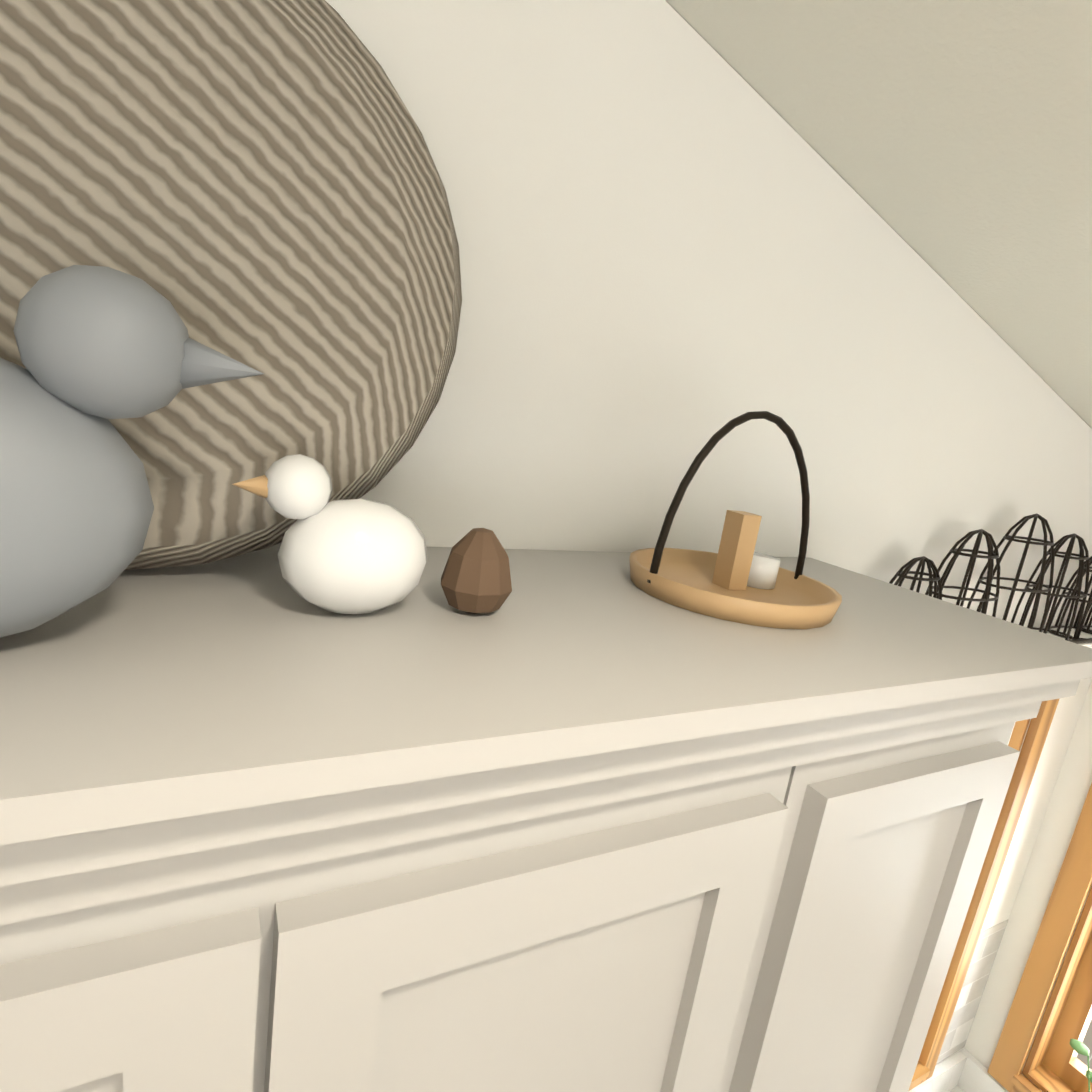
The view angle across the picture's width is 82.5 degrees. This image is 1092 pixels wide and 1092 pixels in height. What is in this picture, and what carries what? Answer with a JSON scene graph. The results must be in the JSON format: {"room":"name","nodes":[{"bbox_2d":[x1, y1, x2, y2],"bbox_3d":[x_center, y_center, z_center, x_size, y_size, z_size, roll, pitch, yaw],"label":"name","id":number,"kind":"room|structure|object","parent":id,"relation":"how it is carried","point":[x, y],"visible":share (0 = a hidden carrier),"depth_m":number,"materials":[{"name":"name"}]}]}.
{"room":"kitchen","nodes":[
{"label":"kitchen","id":0,"kind":"room"},
{"bbox_2d":[325,0,1091,1064],"bbox_3d":[-1.943,0.544,-0.056,7.560,3.565,0.150,2,13,-28],"label":"wall","id":1,"kind":"structure","parent":0,"point":[681,242],"depth_m":0.73,"materials":[{"name":"white paint"}]},
{"bbox_2d":[0,542,1091,1091],"bbox_3d":[-0.201,0.524,0.548,1.396,0.990,0.377,2,13,-28],"label":"upper cabinet","id":2,"kind":"object","parent":1,"relation":"attached to","point":[558,820],"visible":0.96,"depth_m":0.38,"materials":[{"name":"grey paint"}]},
{"bbox_2d":[0,265,263,637],"bbox_3d":[-0.311,-0.043,0.268,0.343,0.191,0.117,2,13,-28],"label":"bird","id":3,"kind":"object","parent":2,"relation":"on","point":[99,347],"visible":1,"depth_m":0.28},
{"bbox_2d":[0,0,461,569],"bbox_3d":[-0.281,-0.221,0.426,0.480,0.466,0.138,2,13,-28],"label":"wicker tray","id":4,"kind":"object","parent":2,"relation":"on","point":[256,184],"visible":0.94,"depth_m":0.43,"materials":[{"name":"beige wicker"}]},
{"bbox_2d":[232,454,427,613],"bbox_3d":[-0.140,-0.006,0.416,0.128,0.106,0.068,2,13,-28],"label":"bird","id":5,"kind":"object","parent":2,"relation":"on","point":[352,556],"visible":1,"depth_m":0.40},
{"bbox_2d":[441,528,511,612],"bbox_3d":[-0.051,0.018,0.470,0.056,0.064,0.053,2,13,-28],"label":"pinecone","id":6,"kind":"object","parent":2,"relation":"on","point":[476,577],"visible":1,"depth_m":0.45,"materials":[{"name":"brown wood"}]},
{"bbox_2d":[629,411,841,628],"bbox_3d":[0.199,-0.041,0.621,0.210,0.186,0.210,2,13,-28],"label":"tray","id":7,"kind":"object","parent":2,"relation":"on","point":[736,578],"visible":1,"depth_m":0.62,"materials":[{"name":"brown wood"}]},
{"bbox_2d":[909,698,1059,1090],"bbox_3d":[0.717,0.809,1.402,0.809,1.172,0.170,2,13,-28],"label":"window","id":8,"kind":"structure","parent":1,"relation":"in","point":[1019,787],"depth_m":1.51,"materials":[{"name":"brown wood"}]},
{"bbox_2d":[889,513,1091,647],"bbox_3d":[0.895,0.067,1.157,0.860,0.256,0.102,2,13,-28],"label":"wire","id":9,"kind":"object","parent":1,"relation":"attached to","point":[1080,632],"visible":0.75,"depth_m":1.12,"materials":[{"name":"black metal"}]},
{"bbox_2d":[665,0,1091,428],"bbox_3d":[1.577,0.235,-2.646,3.830,1.109,7.620,2,13,-28],"label":"ceiling","id":10,"kind":"structure","parent":0,"point":[949,142],"depth_m":0.66,"materials":[{"name":"beige paint"}]},
{"bbox_2d":[964,680,1091,1091],"bbox_3d":[2.974,2.062,-1.468,0.150,2.595,7.470,2,13,-28],"label":"wall","id":11,"kind":"structure","parent":0,"point":[1059,821],"depth_m":1.61,"materials":[{"name":"white paint"}]},
{"bbox_2d":[936,919,1008,1063],"bbox_3d":[0.976,1.757,-0.540,2.508,0.640,3.920,2,13,-28],"label":"tile backsplash","id":12,"kind":"structure","parent":11,"relation":"attached to","point":[975,982],"depth_m":1.67,"materials":[{"name":"white tile"}]},
{"bbox_2d":[987,783,1091,1091],"bbox_3d":[1.525,0.958,1.253,0.170,1.172,0.810,2,13,-28],"label":"window","id":13,"kind":"structure","parent":11,"relation":"in","point":[1053,1063],"depth_m":1.59,"materials":[{"name":"brown wood"}]},
{"bbox_3d":[-0.510,3.223,-2.885,7.560,0.060,7.620,2,13,-28],"label":"floor","id":14,"kind":"structure","parent":0,"visible":0},
{"bbox_3d":[-1.357,2.244,-1.112,0.667,0.868,0.588,2,13,-28],"label":"base cabinet","id":15,"kind":"object","parent":14,"relation":"on","visible":0},
{"bbox_3d":[-1.174,1.871,-1.450,0.648,0.044,1.146,2,13,-28],"label":"countertop","id":16,"kind":"structure","parent":15,"relation":"on","visible":0},
{"bbox_2d":[908,1048,1008,1091],"bbox_3d":[0.278,1.853,-0.718,3.896,0.100,3.638,2,13,-28],"label":"countertop","id":17,"kind":"structure","parent":16,"relation":"on","point":[964,1069],"depth_m":1.70,"materials":[{"name":"stone"}]},
{"bbox_3d":[1.634,2.702,-1.210,1.926,0.868,0.672,2,13,-28],"label":"cabinet","id":18,"kind":"object","parent":14,"relation":"on","visible":0},
{"bbox_2d":[949,1085,963,1091],"bbox_3d":[1.686,1.970,0.059,0.673,0.044,3.638,2,13,-28],"label":"countertop","id":19,"kind":"structure","parent":18,"relation":"on","point":[957,1088],"depth_m":1.72,"materials":[{"name":"stone"}]},
{"bbox_2d":[1069,1039,1091,1091],"bbox_3d":[1.187,1.374,1.324,0.311,0.450,0.288,2,13,-28],"label":"plant","id":20,"kind":"object","parent":19,"relation":"on","point":[1079,1047],"visible":1,"depth_m":1.41,"materials":[{"name":"green plant"}]},
{"label":"outside","id":21,"kind":"structure","parent":0,"visible":0},
{"bbox_2d":[1076,1019,1091,1069],"bbox_3d":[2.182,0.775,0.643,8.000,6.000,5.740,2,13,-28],"label":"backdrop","id":22,"kind":"structure","parent":21,"point":[1087,1040],"depth_m":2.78,"materials":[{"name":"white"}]}
]}

